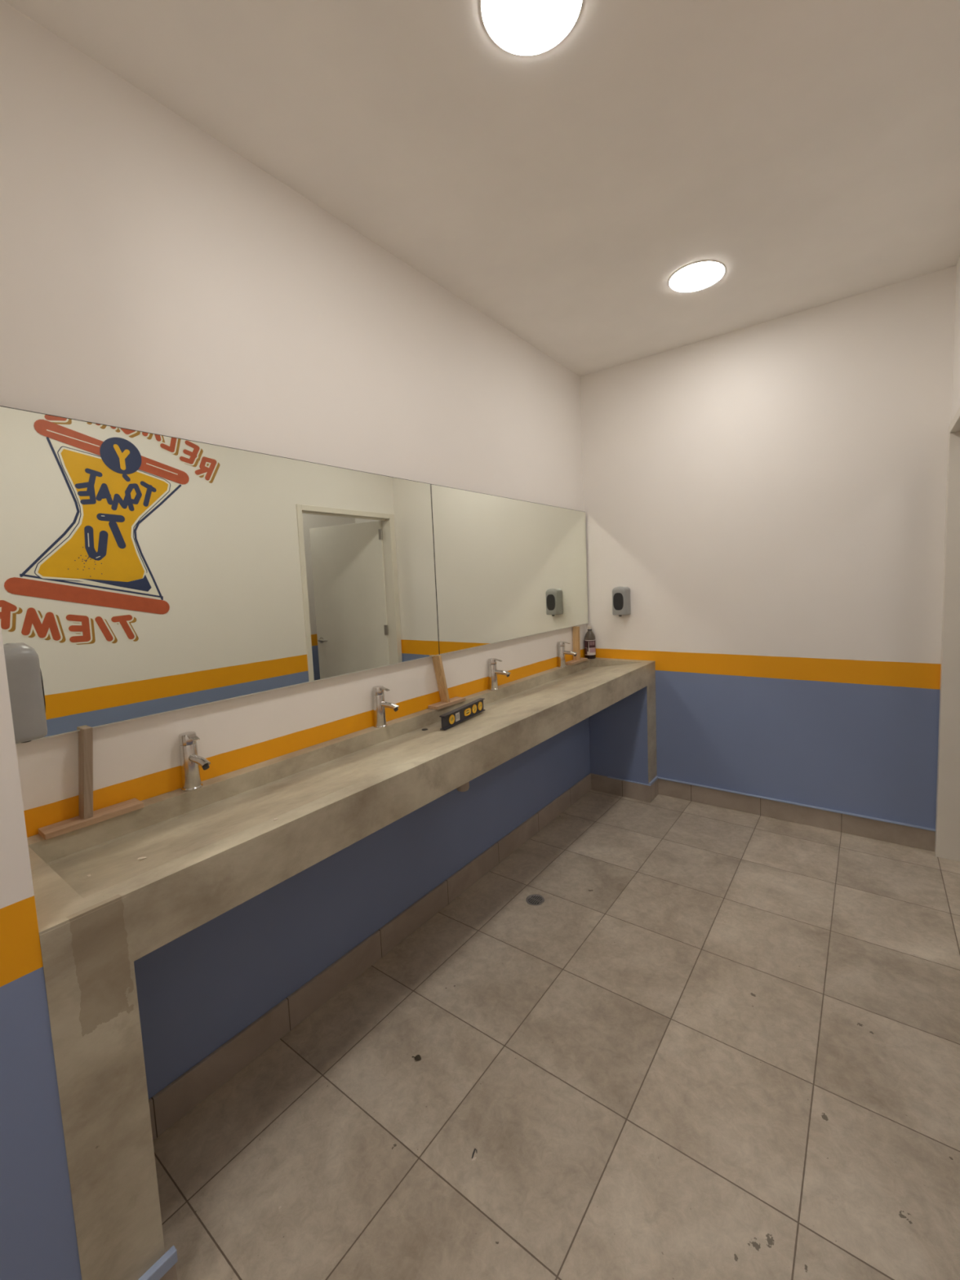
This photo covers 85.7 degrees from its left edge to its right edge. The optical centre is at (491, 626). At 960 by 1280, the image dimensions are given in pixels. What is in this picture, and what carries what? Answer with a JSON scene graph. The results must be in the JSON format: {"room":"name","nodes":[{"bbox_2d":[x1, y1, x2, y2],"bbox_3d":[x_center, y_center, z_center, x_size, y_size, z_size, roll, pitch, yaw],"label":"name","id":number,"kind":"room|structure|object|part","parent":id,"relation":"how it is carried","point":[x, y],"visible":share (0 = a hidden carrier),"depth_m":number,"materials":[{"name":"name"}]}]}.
{"room":"public restroom","nodes":[
{"label":"public restroom","id":0,"kind":"room"},
{"bbox_2d":[0,621,81,1279],"bbox_3d":[-1.624,0.110,0.050,0.472,2.749,2.250,1,6,36],"label":"wall","id":1,"kind":"structure","parent":0,"point":[38,1237],"depth_m":0.84,"materials":[{"name":"paint"}]},
{"bbox_2d":[3,642,47,743],"bbox_3d":[-0.920,0.129,0.990,0.100,0.195,0.084,1,6,36],"label":"soap dispenser","id":2,"kind":"object","parent":1,"relation":"attached to","point":[24,677],"visible":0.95,"depth_m":0.97,"materials":[{"name":"grey plastic"}]},
{"bbox_2d":[0,0,586,837],"bbox_3d":[-0.965,-0.038,1.449,0.120,2.749,5.540,1,6,36],"label":"wall","id":3,"kind":"structure","parent":0,"point":[156,278],"depth_m":1.55,"materials":[{"name":"white paint"}]},
{"bbox_2d":[0,405,439,744],"bbox_3d":[-0.703,-0.173,1.685,0.019,0.758,1.510,1,6,36],"label":"wall mirror","id":4,"kind":"object","parent":3,"relation":"attached to","point":[145,574],"visible":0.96,"depth_m":1.46,"materials":[{"name":"clear glass"}]},
{"bbox_2d":[430,484,588,654],"bbox_3d":[0.191,-0.321,2.905,0.019,0.758,1.523,1,6,36],"label":"wall mirror","id":5,"kind":"object","parent":3,"relation":"attached to","point":[506,569],"visible":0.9,"depth_m":2.71,"materials":[{"name":"clear glass"}]},
{"bbox_2d":[133,716,590,1099],"bbox_3d":[-0.147,0.852,2.432,0.072,0.740,2.924,1,6,36],"label":"wall","id":6,"kind":"structure","parent":0,"point":[197,991],"depth_m":1.76,"materials":[{"name":"blue paint"}]},
{"bbox_2d":[148,773,591,1140],"bbox_3d":[-0.144,1.173,2.374,0.011,0.110,2.775,1,6,36],"label":"baseboard","id":7,"kind":"structure","parent":6,"relation":"attached to","point":[180,1097],"depth_m":1.78,"materials":[{"name":"tile"}]},
{"bbox_2d":[3,0,959,376],"bbox_3d":[1.209,-1.477,0.485,4.720,0.100,6.820,1,6,36],"label":"ceiling","id":8,"kind":"structure","parent":0,"point":[809,150],"depth_m":1.56,"materials":[{"name":"paint"}]},
{"bbox_2d":[480,0,582,56],"bbox_3d":[0.092,-1.438,1.195,0.238,0.006,0.238,1,6,36],"label":"recessed light","id":9,"kind":"object","parent":8,"relation":"in","point":[525,28],"visible":1,"depth_m":1.23,"materials":[{"name":"white plastic"}]},
{"bbox_2d":[668,260,725,292],"bbox_3d":[0.922,-1.571,2.328,0.238,0.006,0.238,1,6,36],"label":"recessed light","id":10,"kind":"object","parent":8,"relation":"in","point":[699,275],"visible":1,"depth_m":2.31,"materials":[{"name":"white plastic"}]},
{"bbox_2d":[152,789,959,1279],"bbox_3d":[1.328,1.359,0.729,4.720,0.100,6.820,1,6,36],"label":"floor","id":11,"kind":"structure","parent":0,"point":[719,1043],"depth_m":1.45,"materials":[{"name":"tile"}]},
{"bbox_2d":[26,657,657,1279],"bbox_3d":[-0.024,0.795,2.257,0.473,0.874,3.049,1,6,36],"label":"countertop","id":12,"kind":"structure","parent":11,"relation":"on","point":[209,850],"depth_m":1.17,"materials":[{"name":"beige concrete"}]},
{"bbox_2d":[37,726,143,839],"bbox_3d":[-0.990,0.364,1.271,0.057,0.232,0.200,1,6,36],"label":"prop","id":13,"kind":"object","parent":12,"relation":"on","point":[86,817],"visible":1,"depth_m":1.26,"materials":[{"name":"brown wood"}]},
{"bbox_3d":[-0.986,0.473,1.281,0.057,0.014,0.200,1,6,36],"label":"board","id":14,"kind":"part","parent":13,"relation":"part of","materials":[{"name":"brown wood"}]},
{"bbox_2d":[137,1245,177,1279],"bbox_3d":[-0.668,1.306,0.978,0.015,0.130,0.141,1,6,36],"label":"baseboard","id":15,"kind":"object","parent":12,"relation":"attached to","point":[165,1268],"visible":1,"depth_m":1.01,"materials":[{"name":"paint"}]},
{"bbox_2d":[177,731,210,791],"bbox_3d":[-0.821,0.380,1.440,0.136,0.158,0.053,1,6,36],"label":"tap","id":16,"kind":"object","parent":12,"relation":"on","point":[190,761],"visible":1,"depth_m":1.45,"materials":[{"name":"silver metal"}]},
{"bbox_3d":[-0.806,0.371,1.427,0.097,0.026,0.021,1,6,36],"label":"spout","id":17,"kind":"part","parent":16,"relation":"part of","materials":[{"name":"silver metal"}]},
{"bbox_2d":[26,657,655,977],"bbox_3d":[-0.040,0.426,2.225,0.472,0.133,3.049,1,6,36],"label":"basin","id":18,"kind":"object","parent":12,"relation":"in","point":[209,850],"depth_m":1.33,"materials":[{"name":"concrete"}]},
{"bbox_2d":[372,685,399,728],"bbox_3d":[-0.408,0.314,2.004,0.136,0.158,0.053,1,6,36],"label":"tap","id":19,"kind":"object","parent":12,"relation":"on","point":[380,704],"visible":1,"depth_m":2.01,"materials":[{"name":"silver metal"}]},
{"bbox_3d":[-0.393,0.305,1.992,0.097,0.026,0.021,1,6,36],"label":"spout","id":20,"kind":"part","parent":19,"relation":"part of","materials":[{"name":"silver metal"}]},
{"bbox_2d":[427,654,465,709],"bbox_3d":[-0.206,0.239,2.341,0.057,0.232,0.195,1,6,36],"label":"prop","id":21,"kind":"object","parent":12,"relation":"on","point":[445,701],"visible":0.98,"depth_m":2.31,"materials":[{"name":"brown wood"}]},
{"bbox_3d":[-0.202,0.348,2.351,0.057,0.014,0.195,1,6,36],"label":"board","id":22,"kind":"part","parent":21,"relation":"part of","materials":[{"name":"brown wood"}]},
{"bbox_2d":[439,697,484,730],"bbox_3d":[-0.119,0.369,2.198,0.024,0.056,0.330,0,6,28],"label":"spirit level","id":23,"kind":"object","parent":12,"relation":"on","point":[451,718],"visible":1,"depth_m":2.17,"materials":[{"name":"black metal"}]},
{"bbox_2d":[456,781,469,791],"bbox_3d":[-0.123,0.593,2.145,0.055,0.177,0.055,1,6,36],"label":"drain pipe","id":24,"kind":"object","parent":12,"relation":"attached to","point":[464,788],"visible":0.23,"depth_m":2.13,"materials":[{"name":"plastic"}]},
{"bbox_2d":[488,657,511,690],"bbox_3d":[0.039,0.243,2.614,0.136,0.158,0.053,1,6,36],"label":"tap","id":25,"kind":"object","parent":12,"relation":"on","point":[493,672],"visible":1,"depth_m":2.62,"materials":[{"name":"silver metal"}]},
{"bbox_3d":[0.054,0.234,2.602,0.097,0.026,0.021,1,6,36],"label":"spout","id":26,"kind":"part","parent":25,"relation":"part of","materials":[{"name":"silver metal"}]},
{"bbox_2d":[557,641,577,667],"bbox_3d":[0.470,0.174,3.202,0.136,0.158,0.053,1,6,36],"label":"tap","id":27,"kind":"object","parent":12,"relation":"on","point":[561,645],"visible":1,"depth_m":3.21,"materials":[{"name":"silver metal"}]},
{"bbox_3d":[0.485,0.165,3.189,0.097,0.026,0.021,1,6,36],"label":"spout","id":28,"kind":"part","parent":27,"relation":"part of","materials":[{"name":"silver metal"}]},
{"bbox_2d":[565,626,587,665],"bbox_3d":[0.547,0.119,3.369,0.057,0.232,0.225,1,6,36],"label":"prop","id":29,"kind":"object","parent":12,"relation":"on","point":[576,648],"visible":0.86,"depth_m":3.38,"materials":[{"name":"brown wood"}]},
{"bbox_3d":[0.552,0.228,3.379,0.057,0.014,0.225,1,6,36],"label":"board","id":30,"kind":"part","parent":29,"relation":"part of","materials":[{"name":"brown wood"}]},
{"bbox_2d":[584,626,595,658],"bbox_3d":[0.668,0.109,3.517,0.073,0.219,0.073,1,6,36],"label":"bottle","id":31,"kind":"object","parent":12,"relation":"on","point":[589,637],"visible":0.98,"depth_m":3.49,"materials":[{"name":"brown plastic"}]},
{"bbox_3d":[0.663,0.119,3.503,0.073,0.048,0.042,0,5,24],"label":"maroon panel","id":32,"kind":"part","parent":31,"relation":"part of","materials":[{"name":"paper"}]},
{"bbox_3d":[0.686,0.161,3.494,0.052,0.030,0.011,-5,6,-29],"label":"pink panel","id":33,"kind":"part","parent":31,"relation":"part of","materials":[{"name":"pink paper"}]},
{"bbox_3d":[0.859,0.726,3.407,0.396,0.741,0.149,1,6,36],"label":"support panel","id":34,"kind":"part","parent":12,"relation":"part of","materials":[{"name":"blue paint"}]},
{"bbox_3d":[1.020,0.729,3.289,0.004,0.741,0.150,1,6,36],"label":"panel","id":35,"kind":"part","parent":12,"relation":"part of","materials":[{"name":"concrete"}]},
{"bbox_2d":[412,1054,421,1060],"bbox_3d":[-0.226,1.300,1.560,0.029,0.005,0.018,2,7,43],"label":"dried leaf","id":36,"kind":"object","parent":11,"relation":"on","point":[417,1057],"visible":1,"depth_m":1.56,"materials":[{"name":"plant"}]},
{"bbox_2d":[525,893,544,906],"bbox_3d":[0.194,1.219,2.306,0.082,0.003,0.082,1,6,36],"label":"floor drain","id":37,"kind":"object","parent":11,"relation":"on","point":[535,900],"visible":1,"depth_m":2.30,"materials":[{"name":"metal"}]},
{"bbox_2d":[580,265,956,828],"bbox_3d":[1.470,-0.275,3.011,1.963,2.749,0.120,1,6,36],"label":"wall","id":38,"kind":"structure","parent":0,"point":[768,498],"depth_m":2.81,"materials":[{"name":"white paint"}]},
{"bbox_2d":[591,773,651,802],"bbox_3d":[0.834,1.046,3.361,0.402,0.113,0.014,1,6,36],"label":"baseboard","id":39,"kind":"structure","parent":38,"relation":"attached to","point":[612,785],"depth_m":3.35,"materials":[{"name":"tile"}]},
{"bbox_2d":[612,586,631,616],"bbox_3d":[0.839,-0.163,3.360,0.100,0.195,0.084,1,6,36],"label":"soap dispenser","id":40,"kind":"object","parent":38,"relation":"attached to","point":[621,606],"visible":1,"depth_m":3.33,"materials":[{"name":"grey plastic"}]},
{"bbox_2d":[648,775,657,800],"bbox_3d":[1.034,1.038,3.303,0.013,0.122,0.148,1,6,36],"label":"baseboard","id":41,"kind":"structure","parent":38,"relation":"attached to","point":[654,783],"depth_m":3.30,"materials":[{"name":"tile"}]},
{"bbox_2d":[657,776,935,851],"bbox_3d":[1.623,1.046,2.966,1.420,0.114,0.020,1,6,36],"label":"baseboard","id":42,"kind":"structure","parent":38,"relation":"attached to","point":[882,829],"depth_m":2.87,"materials":[{"name":"tile"}]},
{"bbox_2d":[951,254,959,421],"bbox_3d":[0.628,-0.005,0.285,0.100,2.749,5.300,1,6,36],"label":"wall","id":43,"kind":"structure","parent":0,"point":[956,369],"depth_m":2.27,"materials":[{"name":"white paint"}]},
{"bbox_2d":[934,407,959,862],"bbox_3d":[2.247,0.150,1.804,0.949,2.045,0.958,1,6,36],"label":"door","id":44,"kind":"structure","parent":43,"relation":"in","point":[947,838],"depth_m":2.42,"materials":[{"name":"white paint"}]}
]}

